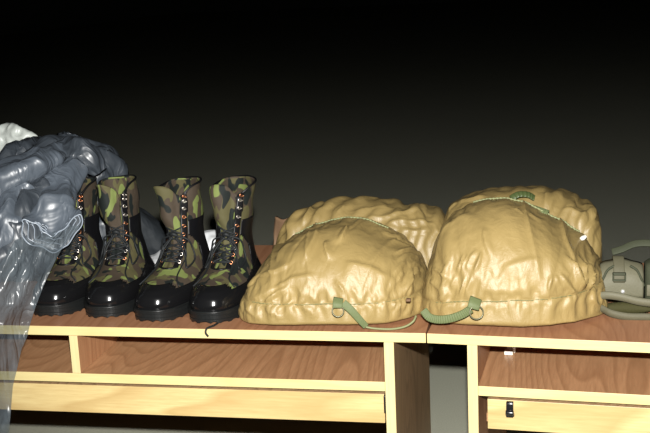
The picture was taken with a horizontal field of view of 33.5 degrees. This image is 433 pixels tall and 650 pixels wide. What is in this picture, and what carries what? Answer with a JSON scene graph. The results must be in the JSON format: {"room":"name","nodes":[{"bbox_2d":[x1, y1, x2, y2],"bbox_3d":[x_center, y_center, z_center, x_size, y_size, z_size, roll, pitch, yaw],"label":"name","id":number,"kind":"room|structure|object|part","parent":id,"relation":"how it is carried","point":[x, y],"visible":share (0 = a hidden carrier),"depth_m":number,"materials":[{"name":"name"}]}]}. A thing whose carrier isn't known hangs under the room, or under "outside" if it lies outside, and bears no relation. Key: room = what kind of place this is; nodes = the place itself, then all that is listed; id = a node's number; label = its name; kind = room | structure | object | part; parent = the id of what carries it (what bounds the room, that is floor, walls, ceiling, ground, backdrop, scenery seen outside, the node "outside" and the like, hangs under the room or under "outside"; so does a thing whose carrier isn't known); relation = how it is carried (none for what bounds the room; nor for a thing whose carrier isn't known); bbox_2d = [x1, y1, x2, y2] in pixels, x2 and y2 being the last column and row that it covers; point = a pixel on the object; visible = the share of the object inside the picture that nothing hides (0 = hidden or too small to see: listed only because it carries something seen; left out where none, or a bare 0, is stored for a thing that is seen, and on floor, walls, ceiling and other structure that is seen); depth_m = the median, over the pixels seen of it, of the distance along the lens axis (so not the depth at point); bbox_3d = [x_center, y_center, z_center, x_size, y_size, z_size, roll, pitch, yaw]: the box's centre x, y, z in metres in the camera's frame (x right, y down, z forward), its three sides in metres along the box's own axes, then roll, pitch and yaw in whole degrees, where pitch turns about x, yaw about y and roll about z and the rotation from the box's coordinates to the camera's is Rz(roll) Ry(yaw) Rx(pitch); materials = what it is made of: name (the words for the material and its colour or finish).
{"room":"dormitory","nodes":[
{"label":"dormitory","id":0,"kind":"room"},
{"bbox_2d":[84,211,103,261],"bbox_3d":[-0.512,0.050,2.304,0.096,0.119,0.119,-1,13,9],"label":"boot","id":1,"kind":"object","parent":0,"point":[91,224],"depth_m":2.27,"materials":[{"name":"black"}]},
{"bbox_2d":[188,212,208,265],"bbox_3d":[-0.280,0.053,2.237,0.096,0.120,0.118,1,13,15],"label":"boot","id":2,"kind":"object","parent":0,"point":[195,226],"depth_m":2.20,"materials":[{"name":"black"}]},
{"bbox_2d":[215,213,255,265],"bbox_3d":[-0.182,0.053,2.213,0.096,0.121,0.119,0,13,11],"label":"boot","id":3,"kind":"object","parent":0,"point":[246,224],"depth_m":2.17,"materials":[{"name":"black"}]},
{"bbox_2d":[0,0,649,432],"bbox_3d":[3.604,-3.229,19.270,28.000,0.050,44.000,0,13,11],"label":"wall","id":4,"kind":"structure","parent":0,"point":[432,104],"depth_m":9.80,"materials":[{"name":"grey paint"}]},
{"bbox_2d":[0,245,431,432],"bbox_3d":[-0.485,0.399,2.431,1.500,0.530,0.636,0,13,11],"label":"computer desk","id":5,"kind":"object","parent":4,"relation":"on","point":[75,362],"visible":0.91,"depth_m":2.07,"materials":[{"name":"brown laminate"}]},
{"bbox_2d":[0,123,36,150],"bbox_3d":[-0.811,-0.078,2.683,0.266,0.318,0.107,0,13,11],"label":"wrapping","id":6,"kind":"object","parent":5,"relation":"on","point":[9,132],"visible":0.13,"depth_m":2.62,"materials":[{"name":"white plastic"}]},
{"bbox_2d":[31,176,104,315],"bbox_3d":[-0.525,0.051,2.225,0.133,0.240,0.288,-1,13,9],"label":"boot","id":7,"kind":"object","parent":5,"relation":"on","point":[60,290],"visible":0.61,"depth_m":2.19,"materials":[{"name":"fabric"}]},
{"bbox_2d":[0,131,165,281],"bbox_3d":[-0.657,0.139,2.347,0.624,0.621,0.617,0,13,11],"label":"plastic sheeting","id":8,"kind":"object","parent":5,"relation":"on","point":[42,177],"visible":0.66,"depth_m":2.19,"materials":[{"name":"grey"}]},
{"bbox_2d":[83,175,154,317],"bbox_3d":[-0.423,0.051,2.201,0.133,0.242,0.288,-2,13,4],"label":"boot","id":9,"kind":"object","parent":5,"relation":"on","point":[126,261],"visible":0.97,"depth_m":2.19,"materials":[{"name":"fabric"}]},
{"bbox_2d":[133,176,210,321],"bbox_3d":[-0.301,0.055,2.159,0.132,0.242,0.288,1,13,15],"label":"boot","id":10,"kind":"object","parent":5,"relation":"on","point":[164,294],"visible":0.91,"depth_m":2.15,"materials":[{"name":"fabric"}]},
{"bbox_2d":[150,230,215,262],"bbox_3d":[-0.343,0.081,2.392,0.272,0.092,0.119,0,13,11],"label":"folded cloth","id":11,"kind":"object","parent":5,"relation":"on","point":[210,235],"visible":0.02,"depth_m":2.37,"materials":[{"name":"white fabric"}]},
{"bbox_2d":[0,334,384,381],"bbox_3d":[-0.508,0.260,2.316,1.347,0.018,0.459,0,13,11],"label":"shelf","id":12,"kind":"object","parent":5,"relation":"attached to","point":[23,357],"depth_m":2.12,"materials":[{"name":"brown laminate"}]},
{"bbox_2d":[0,380,385,422],"bbox_3d":[-0.546,0.351,2.118,1.341,0.057,0.018,0,13,11],"label":"drawer","id":13,"kind":"object","parent":5,"relation":"on","point":[150,397],"depth_m":2.05,"materials":[{"name":"beige wood"}]},
{"bbox_2d":[188,175,261,336],"bbox_3d":[-0.201,0.064,2.124,0.133,0.259,0.314,0,13,11],"label":"boot","id":14,"kind":"object","parent":5,"relation":"on","point":[217,293],"visible":0.94,"depth_m":2.12,"materials":[{"name":"fabric"}]},
{"bbox_2d":[238,196,444,329],"bbox_3d":[0.045,0.073,2.151,0.389,0.178,0.470,0,13,11],"label":"bag","id":15,"kind":"object","parent":5,"relation":"on","point":[339,260],"visible":0.91,"depth_m":1.99,"materials":[{"name":"beige fabric"}]},
{"bbox_3d":[0.077,0.046,2.264,0.362,0.178,0.229,0,13,11],"label":"lid","id":16,"kind":"part","parent":15,"relation":"part of","materials":[{"name":"beige fabric"}]},
{"bbox_3d":[0.118,0.192,1.945,0.097,0.026,0.014,-2,13,5],"label":"cord","id":17,"kind":"part","parent":15,"relation":"part of","materials":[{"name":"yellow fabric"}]},
{"bbox_3d":[0.183,0.410,2.287,0.018,0.512,0.599,0,13,11],"label":"panel","id":18,"kind":"part","parent":5,"relation":"part of","materials":[{"name":"laminate"}]},
{"bbox_2d":[427,263,649,432],"bbox_3d":[0.718,0.417,2.100,0.950,0.530,0.529,1,13,15],"label":"computer desk","id":19,"kind":"object","parent":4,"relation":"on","point":[590,375],"visible":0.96,"depth_m":1.92,"materials":[{"name":"brown laminate"}]},
{"bbox_3d":[0.334,0.423,2.194,0.018,0.512,0.486,1,13,15],"label":"panel","id":20,"kind":"part","parent":19,"relation":"part of","materials":[{"name":"laminate"}]},
{"bbox_2d":[419,185,607,326],"bbox_3d":[0.362,0.060,2.080,0.352,0.206,0.459,0,13,11],"label":"bag","id":21,"kind":"object","parent":19,"relation":"on","point":[516,256],"visible":0.97,"depth_m":1.93,"materials":[{"name":"beige fabric"}]},
{"bbox_3d":[0.392,0.036,2.188,0.327,0.203,0.229,0,13,11],"label":"lid","id":22,"kind":"part","parent":21,"relation":"part of","materials":[{"name":"beige fabric"}]},
{"bbox_2d":[478,346,649,394],"bbox_3d":[0.704,0.265,2.042,0.770,0.018,0.459,1,13,15],"label":"shelf","id":23,"kind":"object","parent":19,"relation":"attached to","point":[504,370],"depth_m":1.97,"materials":[{"name":"brown laminate"}]},
{"bbox_2d":[487,396,649,432],"bbox_3d":[0.657,0.357,1.846,0.752,0.057,0.071,0,13,11],"label":"drawer","id":24,"kind":"object","parent":19,"relation":"on","point":[553,414],"depth_m":1.90,"materials":[{"name":"beige wood"}]},
{"bbox_2d":[599,239,649,319],"bbox_3d":[0.576,0.117,1.989,0.181,0.126,0.120,0,13,11],"label":"belt","id":25,"kind":"object","parent":19,"relation":"on","point":[625,280],"visible":0.95,"depth_m":1.98,"materials":[{"name":"grey fabric"}]}
]}

